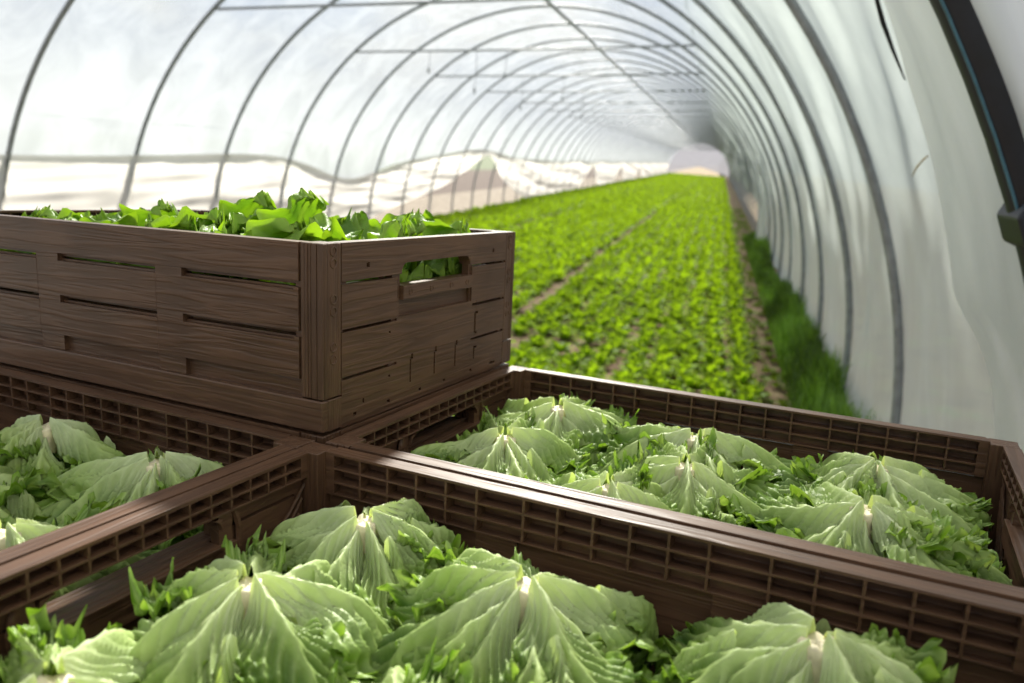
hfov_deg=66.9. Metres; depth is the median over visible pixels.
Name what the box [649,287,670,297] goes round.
plant
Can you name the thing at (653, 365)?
plant
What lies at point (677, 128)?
hoop
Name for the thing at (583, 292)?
plant
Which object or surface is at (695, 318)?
plant
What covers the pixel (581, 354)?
plant
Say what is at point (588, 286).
plant
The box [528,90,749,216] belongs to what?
hoop
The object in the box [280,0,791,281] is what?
hoop
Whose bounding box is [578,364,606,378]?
plant
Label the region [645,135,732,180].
hoop
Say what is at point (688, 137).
hoop
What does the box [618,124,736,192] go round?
hoop
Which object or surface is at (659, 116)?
hoop
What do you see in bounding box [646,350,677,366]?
plant
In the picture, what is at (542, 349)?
plant
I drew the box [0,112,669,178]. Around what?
wall
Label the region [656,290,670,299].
plant
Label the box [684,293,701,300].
plant
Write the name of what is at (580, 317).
plant
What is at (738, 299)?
plant
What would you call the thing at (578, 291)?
plant
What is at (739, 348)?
plant
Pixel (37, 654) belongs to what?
lettuce
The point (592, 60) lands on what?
hoop
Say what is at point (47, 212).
lettuce
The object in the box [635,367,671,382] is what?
plant
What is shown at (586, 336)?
plant
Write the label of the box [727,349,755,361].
plant
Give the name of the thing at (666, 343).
plant
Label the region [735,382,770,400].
plant
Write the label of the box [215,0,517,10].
tie
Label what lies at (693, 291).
plant
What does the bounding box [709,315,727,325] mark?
plant
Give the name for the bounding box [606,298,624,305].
plant
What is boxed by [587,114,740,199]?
hoop
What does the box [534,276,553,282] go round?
plant
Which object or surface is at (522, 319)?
plant
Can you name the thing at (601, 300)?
plant
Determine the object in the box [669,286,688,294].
plant
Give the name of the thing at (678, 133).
hoop
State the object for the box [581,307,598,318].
plant
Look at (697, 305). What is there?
plant
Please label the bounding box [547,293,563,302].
plant
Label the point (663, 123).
hoop
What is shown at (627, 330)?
plant
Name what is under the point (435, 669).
lettuce
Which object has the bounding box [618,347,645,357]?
plant
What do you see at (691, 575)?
plastic crate
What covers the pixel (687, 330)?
plant
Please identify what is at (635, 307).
plant
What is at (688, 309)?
plant
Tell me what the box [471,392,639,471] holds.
lettuce
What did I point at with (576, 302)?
plant
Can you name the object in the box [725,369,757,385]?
plant
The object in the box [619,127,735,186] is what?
hoop
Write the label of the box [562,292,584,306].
plant
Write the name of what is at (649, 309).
plant
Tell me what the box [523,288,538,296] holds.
plant
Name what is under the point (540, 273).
plant
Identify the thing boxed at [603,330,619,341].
plant
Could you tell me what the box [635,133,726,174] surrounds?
hoop
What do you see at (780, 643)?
lettuce
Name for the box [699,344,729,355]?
plant
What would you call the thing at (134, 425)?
plastic crate
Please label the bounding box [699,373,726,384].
plant
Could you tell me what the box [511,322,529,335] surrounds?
plant
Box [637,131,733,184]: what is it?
hoop
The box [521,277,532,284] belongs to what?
plant
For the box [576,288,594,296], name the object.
plant
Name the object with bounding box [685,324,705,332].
plant
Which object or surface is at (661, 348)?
plant
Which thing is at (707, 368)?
plant
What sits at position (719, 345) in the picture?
plant
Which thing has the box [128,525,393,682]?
lettuce
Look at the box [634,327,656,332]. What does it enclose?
plant
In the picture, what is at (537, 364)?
plant
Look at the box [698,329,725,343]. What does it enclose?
plant
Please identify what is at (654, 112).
hoop
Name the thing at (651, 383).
plant
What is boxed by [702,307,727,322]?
plant
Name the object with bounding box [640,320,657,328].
plant
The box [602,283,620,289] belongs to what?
plant
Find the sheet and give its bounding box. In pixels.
[0,149,668,218]
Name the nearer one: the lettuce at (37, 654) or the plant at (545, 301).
the lettuce at (37, 654)
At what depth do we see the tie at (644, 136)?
41.84 m
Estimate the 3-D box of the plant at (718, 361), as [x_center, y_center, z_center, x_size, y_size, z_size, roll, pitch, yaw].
[1.621,0.170,6.043,0.208,0.112,0.208,3,14,-4]
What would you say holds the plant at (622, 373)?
on the ground at (441, 198)
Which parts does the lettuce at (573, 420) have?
cut stem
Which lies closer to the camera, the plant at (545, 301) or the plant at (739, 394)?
the plant at (739, 394)
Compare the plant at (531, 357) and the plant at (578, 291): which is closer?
the plant at (531, 357)
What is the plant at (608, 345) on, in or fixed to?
on the ground at (441, 198)
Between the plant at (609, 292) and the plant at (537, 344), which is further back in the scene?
the plant at (609, 292)
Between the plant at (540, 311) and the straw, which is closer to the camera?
the straw
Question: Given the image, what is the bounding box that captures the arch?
[929,0,1023,281]
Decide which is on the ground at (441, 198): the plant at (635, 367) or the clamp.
the plant at (635, 367)
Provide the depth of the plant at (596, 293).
8.50 m
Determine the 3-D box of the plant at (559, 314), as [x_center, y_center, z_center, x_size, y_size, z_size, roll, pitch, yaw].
[0.425,-0.242,7.341,0.235,0.127,0.222,13,16,30]
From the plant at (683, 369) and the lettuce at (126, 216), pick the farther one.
the plant at (683, 369)
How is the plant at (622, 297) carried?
on the ground at (441, 198)
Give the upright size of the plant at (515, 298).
0.157 m
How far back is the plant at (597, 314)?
7.46 m
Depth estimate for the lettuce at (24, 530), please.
0.57 m
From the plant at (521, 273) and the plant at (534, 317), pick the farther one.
the plant at (521, 273)
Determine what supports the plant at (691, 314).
on the ground at (441, 198)
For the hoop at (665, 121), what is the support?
on the ground at (441, 198)
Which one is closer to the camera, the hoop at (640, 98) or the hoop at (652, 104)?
the hoop at (640, 98)
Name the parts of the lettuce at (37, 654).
cut stem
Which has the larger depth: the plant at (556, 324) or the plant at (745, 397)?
the plant at (556, 324)
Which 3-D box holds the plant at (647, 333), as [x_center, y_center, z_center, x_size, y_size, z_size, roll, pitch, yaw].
[1.195,-0.053,6.802,0.214,0.132,0.227,6,14,9]
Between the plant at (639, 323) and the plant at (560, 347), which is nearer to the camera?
the plant at (560, 347)
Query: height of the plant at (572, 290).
0.087 m
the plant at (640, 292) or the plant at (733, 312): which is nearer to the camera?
the plant at (733, 312)
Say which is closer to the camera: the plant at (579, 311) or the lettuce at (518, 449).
the lettuce at (518, 449)
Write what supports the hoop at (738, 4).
on the ground at (441, 198)
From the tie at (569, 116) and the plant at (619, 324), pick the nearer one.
the plant at (619, 324)
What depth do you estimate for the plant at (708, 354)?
6.16 m
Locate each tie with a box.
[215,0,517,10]
[356,44,694,52]
[436,72,700,76]
[487,90,704,92]
[523,102,707,103]
[549,110,708,111]
[569,116,710,117]
[585,121,711,122]
[598,125,712,126]
[618,131,714,132]
[627,129,713,129]
[638,134,714,134]
[644,136,714,136]
[668,138,715,138]
[669,143,709,143]
[672,142,716,142]
[673,144,712,144]
[682,145,716,145]
[686,141,716,141]
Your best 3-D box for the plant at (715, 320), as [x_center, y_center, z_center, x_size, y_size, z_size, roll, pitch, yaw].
[1.956,-0.183,7.510,0.227,0.136,0.225,9,15,19]
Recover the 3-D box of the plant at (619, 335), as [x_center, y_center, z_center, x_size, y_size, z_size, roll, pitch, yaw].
[0.921,-0.015,6.597,0.205,0.115,0.217,0,15,-16]
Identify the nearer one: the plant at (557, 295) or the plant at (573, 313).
the plant at (573, 313)
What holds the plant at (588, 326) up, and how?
on the ground at (441, 198)
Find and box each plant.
[505,359,521,366]
[509,354,525,366]
[510,347,532,360]
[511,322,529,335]
[511,341,539,351]
[512,295,528,307]
[512,302,519,309]
[512,314,536,327]
[513,278,526,287]
[514,271,527,278]
[517,290,530,296]
[519,274,534,280]
[519,295,534,300]
[519,309,541,322]
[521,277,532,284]
[521,350,555,366]
[521,360,550,370]
[522,334,548,349]
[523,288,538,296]
[524,281,543,287]
[526,314,540,324]
[526,334,551,346]
[527,271,539,278]
[529,302,550,312]
[530,285,546,293]
[532,271,543,276]
[532,277,550,290]
[532,324,552,334]
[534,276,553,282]
[535,299,555,309]
[535,307,550,319]
[536,347,558,360]
[538,273,555,280]
[538,320,555,335]
[538,350,555,363]
[541,313,559,324]
[543,270,559,278]
[544,339,573,352]
[545,310,569,321]
[546,297,560,305]
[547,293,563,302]
[548,362,579,374]
[549,288,569,299]
[549,305,569,313]
[550,321,563,329]
[550,354,581,372]
[552,295,562,304]
[553,327,577,341]
[554,352,588,367]
[555,325,576,332]
[559,283,576,289]
[559,301,572,307]
[562,287,576,292]
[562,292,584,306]
[562,304,574,314]
[562,350,591,362]
[566,275,580,281]
[566,319,586,330]
[567,279,583,289]
[567,307,592,320]
[568,291,583,302]
[568,298,585,308]
[568,307,591,317]
[569,316,586,328]
[572,327,603,342]
[572,345,595,358]
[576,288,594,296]
[577,321,606,332]
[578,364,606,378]
[579,289,591,300]
[580,371,602,377]
[581,284,594,294]
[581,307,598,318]
[581,359,604,372]
[582,304,600,312]
[583,372,596,377]
[585,278,599,289]
[585,301,602,308]
[589,352,616,366]
[590,296,609,305]
[590,317,611,327]
[590,325,605,337]
[591,290,608,299]
[592,313,611,318]
[592,346,617,356]
[595,313,615,322]
[596,340,620,357]
[597,306,614,313]
[598,288,613,298]
[599,308,618,318]
[600,280,618,285]
[601,335,631,348]
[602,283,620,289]
[602,304,619,311]
[603,283,618,293]
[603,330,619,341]
[604,318,629,334]
[605,294,630,303]
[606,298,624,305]
[607,368,640,381]
[608,327,635,337]
[608,332,631,347]
[610,315,630,325]
[614,313,637,324]
[614,373,641,384]
[615,311,632,317]
[616,290,632,297]
[617,285,633,294]
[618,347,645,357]
[618,354,650,366]
[621,306,630,312]
[621,361,646,379]
[622,304,642,311]
[623,280,643,289]
[626,292,649,304]
[626,307,644,319]
[628,339,648,348]
[630,289,650,298]
[631,334,655,345]
[631,343,653,357]
[632,319,647,327]
[633,298,646,308]
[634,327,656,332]
[635,329,659,341]
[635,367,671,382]
[637,286,655,294]
[638,282,658,291]
[638,309,657,320]
[638,382,665,387]
[639,371,677,387]
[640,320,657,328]
[641,304,656,310]
[642,310,662,323]
[645,300,666,308]
[645,306,666,317]
[645,362,673,375]
[646,292,668,301]
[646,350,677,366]
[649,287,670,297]
[649,295,667,306]
[650,345,674,353]
[650,351,678,363]
[651,340,680,352]
[655,326,671,338]
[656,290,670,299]
[656,315,677,324]
[656,337,679,345]
[656,361,675,376]
[660,284,673,291]
[660,331,679,342]
[661,309,688,323]
[662,319,683,328]
[662,377,694,391]
[664,300,687,309]
[664,324,683,334]
[666,304,685,310]
[666,309,682,317]
[668,293,686,301]
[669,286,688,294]
[669,291,687,298]
[671,365,693,376]
[672,308,687,315]
[672,357,701,372]
[673,340,697,353]
[673,370,705,387]
[676,330,697,339]
[678,335,704,351]
[678,352,706,363]
[679,315,698,325]
[679,317,704,328]
[680,327,699,336]
[680,373,706,389]
[681,286,689,294]
[681,311,706,321]
[681,347,703,355]
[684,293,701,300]
[684,301,701,309]
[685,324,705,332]
[686,305,708,315]
[686,309,706,317]
[687,297,706,305]
[689,288,707,296]
[692,302,708,312]
[696,349,724,364]
[696,363,721,376]
[697,295,710,305]
[697,326,727,341]
[697,377,731,393]
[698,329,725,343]
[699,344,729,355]
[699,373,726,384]
[700,322,722,333]
[700,382,734,398]
[700,389,714,395]
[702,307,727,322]
[702,317,725,328]
[703,338,723,346]
[705,303,719,309]
[705,321,721,328]
[706,297,729,309]
[707,355,732,369]
[708,290,728,296]
[708,342,730,353]
[708,368,731,379]
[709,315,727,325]
[713,306,729,313]
[722,300,742,309]
[723,325,752,338]
[724,295,738,300]
[724,312,749,323]
[725,289,742,300]
[725,296,746,304]
[725,309,742,316]
[725,323,748,330]
[725,340,755,353]
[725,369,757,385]
[726,329,748,344]
[726,354,747,364]
[727,320,752,331]
[727,345,755,355]
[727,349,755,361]
[728,336,751,345]
[728,365,755,378]
[730,317,748,326]
[730,360,756,375]
[730,378,754,390]
[730,390,761,401]
[731,306,748,315]
[732,395,755,401]
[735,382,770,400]
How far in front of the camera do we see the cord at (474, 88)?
10.13 m
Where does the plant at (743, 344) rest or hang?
on the ground at (441, 198)
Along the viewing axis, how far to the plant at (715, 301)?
8.50 m
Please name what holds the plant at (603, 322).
on the ground at (441, 198)
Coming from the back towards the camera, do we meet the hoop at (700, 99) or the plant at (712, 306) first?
the hoop at (700, 99)
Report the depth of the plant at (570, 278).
9.35 m
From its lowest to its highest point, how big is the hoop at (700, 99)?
3.655 m
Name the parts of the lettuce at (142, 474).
cut stem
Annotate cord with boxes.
[473,51,476,93]
[504,51,506,78]
[875,0,905,79]
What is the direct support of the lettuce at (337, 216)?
in the plastic crate at (317, 354)
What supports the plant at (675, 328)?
on the ground at (441, 198)
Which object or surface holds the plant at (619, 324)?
on the ground at (441, 198)
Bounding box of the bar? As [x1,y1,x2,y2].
[544,0,695,139]
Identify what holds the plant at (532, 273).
on the ground at (441, 198)
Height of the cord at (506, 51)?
0.370 m
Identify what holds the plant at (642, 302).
on the ground at (441, 198)
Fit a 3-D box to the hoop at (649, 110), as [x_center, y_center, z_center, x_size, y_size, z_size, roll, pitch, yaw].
[6.436,-8.083,33.412,7.154,3.655,0.044,8,14,13]
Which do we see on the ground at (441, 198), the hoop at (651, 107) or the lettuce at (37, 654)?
the hoop at (651, 107)
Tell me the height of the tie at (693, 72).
0.288 m
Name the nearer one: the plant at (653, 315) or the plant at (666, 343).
the plant at (666, 343)
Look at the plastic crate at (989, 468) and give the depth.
0.85 m
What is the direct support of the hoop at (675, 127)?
on the ground at (441, 198)
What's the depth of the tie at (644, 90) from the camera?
15.82 m
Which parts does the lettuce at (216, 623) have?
cut stem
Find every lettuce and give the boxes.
[0,204,102,253]
[0,414,125,476]
[0,465,61,524]
[0,491,160,602]
[0,603,150,682]
[39,446,223,550]
[50,198,178,264]
[125,190,276,274]
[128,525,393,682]
[192,188,363,284]
[249,498,468,630]
[321,207,448,321]
[328,215,351,221]
[328,634,475,682]
[359,540,671,682]
[380,208,481,301]
[411,406,593,481]
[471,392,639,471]
[524,439,692,514]
[585,413,805,516]
[586,427,783,528]
[635,602,957,682]
[730,475,1012,585]
[775,450,993,548]
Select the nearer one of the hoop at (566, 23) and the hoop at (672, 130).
the hoop at (566, 23)
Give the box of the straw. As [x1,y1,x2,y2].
[912,155,928,175]
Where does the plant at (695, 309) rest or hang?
on the ground at (441, 198)
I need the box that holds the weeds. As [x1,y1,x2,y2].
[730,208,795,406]
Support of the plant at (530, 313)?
on the ground at (441, 198)
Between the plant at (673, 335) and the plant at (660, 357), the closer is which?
the plant at (660, 357)
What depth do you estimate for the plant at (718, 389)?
5.25 m
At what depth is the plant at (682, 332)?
6.88 m
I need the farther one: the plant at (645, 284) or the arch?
the plant at (645, 284)
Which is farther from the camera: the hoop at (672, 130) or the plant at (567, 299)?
the hoop at (672, 130)
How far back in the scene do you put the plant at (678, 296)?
8.79 m
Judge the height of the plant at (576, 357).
0.149 m
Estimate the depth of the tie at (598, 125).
30.15 m
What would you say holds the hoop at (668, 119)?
on the ground at (441, 198)
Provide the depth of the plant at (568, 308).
7.64 m
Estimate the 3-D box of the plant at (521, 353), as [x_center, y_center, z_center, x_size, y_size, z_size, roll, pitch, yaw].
[0.059,0.100,5.847,0.234,0.116,0.222,9,15,18]
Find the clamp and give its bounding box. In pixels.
[997,202,1023,246]
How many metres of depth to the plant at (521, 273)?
9.40 m
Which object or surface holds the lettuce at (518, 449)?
in the plastic crate at (989, 468)
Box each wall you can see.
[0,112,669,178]
[667,146,728,176]
[687,0,994,438]
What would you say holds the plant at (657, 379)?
on the ground at (441, 198)
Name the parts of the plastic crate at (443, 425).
panel, corner post, panel, panel, corner post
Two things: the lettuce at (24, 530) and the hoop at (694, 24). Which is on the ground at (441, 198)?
the hoop at (694, 24)
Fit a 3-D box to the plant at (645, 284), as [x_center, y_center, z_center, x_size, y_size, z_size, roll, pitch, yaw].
[1.652,-0.652,9.322,0.220,0.125,0.235,-6,17,-35]
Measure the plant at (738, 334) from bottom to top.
0.134 m
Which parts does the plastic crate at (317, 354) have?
panel, panel, corner post, corner post, panel, panel, corner post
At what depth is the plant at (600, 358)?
5.87 m
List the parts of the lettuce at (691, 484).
cut stem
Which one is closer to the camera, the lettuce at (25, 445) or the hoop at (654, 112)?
the lettuce at (25, 445)
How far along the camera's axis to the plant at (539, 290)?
8.63 m
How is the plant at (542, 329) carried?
on the ground at (441, 198)
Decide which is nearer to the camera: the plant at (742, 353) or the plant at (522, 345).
the plant at (522, 345)
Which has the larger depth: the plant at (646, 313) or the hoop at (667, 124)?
the hoop at (667, 124)
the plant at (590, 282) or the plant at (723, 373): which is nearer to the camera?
the plant at (723, 373)
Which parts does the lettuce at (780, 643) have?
cut stem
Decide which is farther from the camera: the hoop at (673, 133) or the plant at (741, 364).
the hoop at (673, 133)
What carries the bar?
attached to the hoop at (675, 127)
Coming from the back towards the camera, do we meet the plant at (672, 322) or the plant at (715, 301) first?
the plant at (715, 301)
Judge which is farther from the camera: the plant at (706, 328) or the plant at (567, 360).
the plant at (706, 328)
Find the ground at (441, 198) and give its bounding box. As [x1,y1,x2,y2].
[359,151,824,405]
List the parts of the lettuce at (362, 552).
cut stem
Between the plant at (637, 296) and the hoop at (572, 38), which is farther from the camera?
the hoop at (572, 38)
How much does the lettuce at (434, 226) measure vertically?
0.124 m
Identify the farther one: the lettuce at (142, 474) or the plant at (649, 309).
the plant at (649, 309)
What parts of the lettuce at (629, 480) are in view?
cut stem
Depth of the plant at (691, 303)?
8.39 m
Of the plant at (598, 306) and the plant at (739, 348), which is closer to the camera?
the plant at (739, 348)
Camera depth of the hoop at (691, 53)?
11.05 m
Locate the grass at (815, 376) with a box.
[742,231,880,420]
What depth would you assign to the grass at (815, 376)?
6.47 m
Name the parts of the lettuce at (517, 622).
cut stem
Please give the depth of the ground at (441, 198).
12.15 m
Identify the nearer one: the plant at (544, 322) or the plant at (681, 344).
the plant at (681, 344)
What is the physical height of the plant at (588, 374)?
0.123 m
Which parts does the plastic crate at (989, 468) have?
corner post, panel, corner post, panel, panel, corner post, panel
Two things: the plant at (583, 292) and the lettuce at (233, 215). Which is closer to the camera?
the lettuce at (233, 215)
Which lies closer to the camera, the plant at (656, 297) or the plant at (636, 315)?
the plant at (636, 315)
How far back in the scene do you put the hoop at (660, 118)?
38.84 m
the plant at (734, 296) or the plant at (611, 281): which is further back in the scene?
the plant at (611, 281)
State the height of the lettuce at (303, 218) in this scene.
0.134 m
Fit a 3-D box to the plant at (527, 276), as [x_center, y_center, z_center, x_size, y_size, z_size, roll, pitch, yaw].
[0.196,-0.745,9.283,0.238,0.112,0.259,4,14,0]
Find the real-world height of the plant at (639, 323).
0.106 m
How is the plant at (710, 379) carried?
on the ground at (441, 198)
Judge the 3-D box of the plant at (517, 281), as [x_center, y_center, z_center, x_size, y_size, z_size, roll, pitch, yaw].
[0.061,-0.672,8.912,0.220,0.132,0.218,15,17,36]
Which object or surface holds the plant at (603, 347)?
on the ground at (441, 198)
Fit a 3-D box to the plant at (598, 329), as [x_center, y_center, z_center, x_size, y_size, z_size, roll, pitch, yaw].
[0.747,-0.080,6.805,0.191,0.114,0.180,-4,16,-31]
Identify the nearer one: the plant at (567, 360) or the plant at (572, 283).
the plant at (567, 360)
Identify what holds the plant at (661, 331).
on the ground at (441, 198)
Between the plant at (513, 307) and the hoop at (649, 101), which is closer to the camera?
the plant at (513, 307)
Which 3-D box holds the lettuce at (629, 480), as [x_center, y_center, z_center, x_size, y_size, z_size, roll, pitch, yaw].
[0.097,0.160,0.715,0.242,0.120,0.170,11,16,26]
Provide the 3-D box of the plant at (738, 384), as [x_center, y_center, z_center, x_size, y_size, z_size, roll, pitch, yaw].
[1.618,0.319,5.484,0.226,0.093,0.207,15,17,36]
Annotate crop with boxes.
[433,172,751,415]
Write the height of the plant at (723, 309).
0.127 m
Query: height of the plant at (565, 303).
0.108 m
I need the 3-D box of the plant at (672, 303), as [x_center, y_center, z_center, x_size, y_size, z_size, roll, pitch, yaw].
[1.748,-0.386,8.273,0.248,0.129,0.232,3,14,-6]
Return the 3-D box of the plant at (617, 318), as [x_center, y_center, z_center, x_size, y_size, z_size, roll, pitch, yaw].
[1.006,-0.186,7.274,0.225,0.116,0.238,8,15,16]
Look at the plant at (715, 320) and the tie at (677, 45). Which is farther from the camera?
the tie at (677, 45)
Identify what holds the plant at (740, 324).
on the ground at (441, 198)
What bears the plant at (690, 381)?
on the ground at (441, 198)
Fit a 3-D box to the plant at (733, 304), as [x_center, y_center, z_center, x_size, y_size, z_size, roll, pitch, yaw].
[2.430,-0.396,8.506,0.212,0.136,0.212,15,18,38]
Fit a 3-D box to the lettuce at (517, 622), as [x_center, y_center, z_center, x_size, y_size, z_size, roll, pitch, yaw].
[0.002,0.228,0.526,0.220,0.145,0.198,8,15,16]
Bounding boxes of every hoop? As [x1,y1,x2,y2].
[4,0,852,388]
[134,0,823,339]
[217,0,805,302]
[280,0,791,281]
[334,4,783,277]
[368,22,775,262]
[401,37,770,240]
[428,49,765,235]
[451,59,760,210]
[471,67,758,230]
[487,75,755,228]
[502,80,753,224]
[515,86,751,220]
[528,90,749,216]
[538,94,747,213]
[553,98,746,211]
[562,101,745,208]
[564,104,743,206]
[571,107,742,204]
[582,112,740,200]
[583,110,741,202]
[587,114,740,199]
[592,116,739,197]
[603,118,738,196]
[606,121,737,194]
[607,119,737,195]
[614,123,736,192]
[616,125,735,191]
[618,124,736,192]
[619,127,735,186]
[622,127,734,189]
[630,128,734,186]
[631,130,733,187]
[632,130,734,188]
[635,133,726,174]
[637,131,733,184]
[637,133,732,185]
[639,135,732,183]
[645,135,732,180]
[645,137,731,183]
[647,135,731,184]
[652,137,731,179]
[653,137,729,164]
[784,0,903,423]
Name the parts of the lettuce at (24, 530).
cut stem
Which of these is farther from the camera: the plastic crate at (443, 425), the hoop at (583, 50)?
the hoop at (583, 50)
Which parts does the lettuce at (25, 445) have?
cut stem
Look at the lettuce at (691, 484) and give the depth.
0.75 m
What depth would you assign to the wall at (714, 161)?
90.02 m
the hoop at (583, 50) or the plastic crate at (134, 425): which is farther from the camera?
the hoop at (583, 50)
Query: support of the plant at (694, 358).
on the ground at (441, 198)
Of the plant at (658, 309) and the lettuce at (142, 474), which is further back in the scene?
the plant at (658, 309)
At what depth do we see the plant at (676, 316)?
7.61 m
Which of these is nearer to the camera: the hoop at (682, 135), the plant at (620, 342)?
the plant at (620, 342)
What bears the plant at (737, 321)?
on the ground at (441, 198)
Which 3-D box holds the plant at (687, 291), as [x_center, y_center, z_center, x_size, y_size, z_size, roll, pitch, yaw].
[2.046,-0.596,9.224,0.223,0.119,0.224,14,17,34]
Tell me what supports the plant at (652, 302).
on the ground at (441, 198)
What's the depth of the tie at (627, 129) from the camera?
33.09 m
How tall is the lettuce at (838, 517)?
0.126 m
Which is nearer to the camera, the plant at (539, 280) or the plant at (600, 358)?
the plant at (600, 358)
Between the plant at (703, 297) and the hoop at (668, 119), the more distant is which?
the hoop at (668, 119)
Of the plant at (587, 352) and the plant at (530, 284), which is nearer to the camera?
the plant at (587, 352)
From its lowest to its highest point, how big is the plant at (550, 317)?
0.114 m
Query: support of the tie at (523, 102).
attached to the hoop at (667, 77)
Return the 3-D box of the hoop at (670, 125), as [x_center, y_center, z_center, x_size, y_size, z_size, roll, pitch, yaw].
[9.976,-11.088,46.510,7.154,3.655,0.044,8,14,13]
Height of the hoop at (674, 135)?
3.655 m
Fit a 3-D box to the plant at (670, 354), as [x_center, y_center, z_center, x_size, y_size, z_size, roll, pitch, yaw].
[1.209,0.122,6.092,0.242,0.122,0.243,1,14,-14]
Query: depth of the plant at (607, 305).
7.94 m
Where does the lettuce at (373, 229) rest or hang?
in the plastic crate at (317, 354)
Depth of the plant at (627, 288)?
8.93 m
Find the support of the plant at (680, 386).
on the ground at (441, 198)
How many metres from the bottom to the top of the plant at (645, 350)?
0.114 m
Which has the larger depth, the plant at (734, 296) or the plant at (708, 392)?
the plant at (734, 296)
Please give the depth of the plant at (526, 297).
8.13 m
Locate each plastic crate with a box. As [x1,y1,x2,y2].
[0,209,515,433]
[0,363,508,448]
[0,367,314,617]
[0,442,1023,682]
[325,365,1023,602]
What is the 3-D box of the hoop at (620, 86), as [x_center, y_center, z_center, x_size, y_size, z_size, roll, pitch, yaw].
[3.683,-5.746,23.224,7.154,3.655,0.044,8,14,13]
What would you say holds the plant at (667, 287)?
on the ground at (441, 198)
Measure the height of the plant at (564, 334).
0.113 m
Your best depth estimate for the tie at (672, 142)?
53.40 m
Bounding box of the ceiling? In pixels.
[0,0,713,159]
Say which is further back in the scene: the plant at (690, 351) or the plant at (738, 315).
the plant at (738, 315)
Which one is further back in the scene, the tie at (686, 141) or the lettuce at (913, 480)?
the tie at (686, 141)
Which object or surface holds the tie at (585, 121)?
attached to the hoop at (640, 98)
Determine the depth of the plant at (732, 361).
6.14 m
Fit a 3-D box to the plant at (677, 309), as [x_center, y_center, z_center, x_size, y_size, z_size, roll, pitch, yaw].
[1.708,-0.302,7.955,0.200,0.115,0.213,16,18,38]
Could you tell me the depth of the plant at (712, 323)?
7.38 m
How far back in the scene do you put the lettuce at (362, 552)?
0.61 m
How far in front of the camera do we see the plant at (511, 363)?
5.57 m
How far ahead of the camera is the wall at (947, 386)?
3.94 m
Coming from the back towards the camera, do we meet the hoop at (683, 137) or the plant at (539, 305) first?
the hoop at (683, 137)
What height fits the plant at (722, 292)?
0.130 m
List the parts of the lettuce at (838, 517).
cut stem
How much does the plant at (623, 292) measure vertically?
0.118 m
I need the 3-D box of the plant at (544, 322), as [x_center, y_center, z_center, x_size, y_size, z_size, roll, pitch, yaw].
[0.315,-0.122,6.844,0.189,0.115,0.201,3,14,-6]
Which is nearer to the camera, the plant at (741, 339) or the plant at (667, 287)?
the plant at (741, 339)
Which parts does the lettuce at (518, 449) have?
cut stem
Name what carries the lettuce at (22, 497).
in the plastic crate at (134, 425)
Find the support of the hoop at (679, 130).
on the ground at (441, 198)
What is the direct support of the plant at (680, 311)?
on the ground at (441, 198)
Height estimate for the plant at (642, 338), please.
0.109 m
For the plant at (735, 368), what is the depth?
5.82 m
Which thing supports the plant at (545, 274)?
on the ground at (441, 198)
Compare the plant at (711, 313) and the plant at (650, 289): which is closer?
the plant at (711, 313)
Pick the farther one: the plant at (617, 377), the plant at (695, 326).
the plant at (695, 326)
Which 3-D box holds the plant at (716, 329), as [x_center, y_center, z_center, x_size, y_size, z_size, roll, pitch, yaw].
[1.835,-0.109,7.203,0.261,0.124,0.239,16,18,40]
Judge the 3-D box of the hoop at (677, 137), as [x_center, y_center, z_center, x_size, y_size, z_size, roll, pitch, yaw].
[14.696,-15.094,63.974,7.154,3.655,0.044,8,14,13]
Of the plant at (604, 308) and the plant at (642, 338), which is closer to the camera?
the plant at (642, 338)
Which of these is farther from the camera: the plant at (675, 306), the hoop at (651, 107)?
the hoop at (651, 107)
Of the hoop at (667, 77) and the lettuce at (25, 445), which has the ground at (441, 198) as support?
the hoop at (667, 77)
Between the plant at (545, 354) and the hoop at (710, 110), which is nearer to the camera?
the plant at (545, 354)
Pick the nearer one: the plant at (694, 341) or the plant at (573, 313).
the plant at (694, 341)
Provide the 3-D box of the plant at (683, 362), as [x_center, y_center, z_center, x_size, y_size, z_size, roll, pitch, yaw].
[1.302,0.184,5.907,0.244,0.105,0.265,1,14,-14]
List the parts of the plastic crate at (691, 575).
panel, corner post, panel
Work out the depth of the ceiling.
9.88 m
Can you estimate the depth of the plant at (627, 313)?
7.56 m
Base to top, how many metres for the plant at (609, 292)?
0.131 m
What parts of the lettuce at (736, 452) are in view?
cut stem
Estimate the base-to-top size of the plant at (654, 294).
0.112 m
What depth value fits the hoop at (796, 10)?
3.61 m
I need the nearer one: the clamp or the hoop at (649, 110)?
the clamp
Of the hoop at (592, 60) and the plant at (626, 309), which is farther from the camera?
the hoop at (592, 60)
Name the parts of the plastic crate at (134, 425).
panel, panel, corner post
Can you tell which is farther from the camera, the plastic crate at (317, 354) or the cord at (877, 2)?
the cord at (877, 2)
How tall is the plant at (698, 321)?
0.126 m
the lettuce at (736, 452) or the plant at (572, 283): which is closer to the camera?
the lettuce at (736, 452)
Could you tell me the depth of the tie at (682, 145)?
62.09 m
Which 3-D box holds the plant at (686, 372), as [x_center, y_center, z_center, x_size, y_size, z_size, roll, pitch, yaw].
[1.291,0.271,5.549,0.272,0.109,0.250,12,16,28]
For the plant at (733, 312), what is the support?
on the ground at (441, 198)
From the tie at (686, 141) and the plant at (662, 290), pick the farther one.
the tie at (686, 141)
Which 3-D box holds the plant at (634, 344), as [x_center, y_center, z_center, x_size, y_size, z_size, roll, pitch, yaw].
[1.055,0.034,6.466,0.184,0.088,0.194,7,14,9]
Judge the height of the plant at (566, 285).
0.095 m
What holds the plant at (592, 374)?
on the ground at (441, 198)

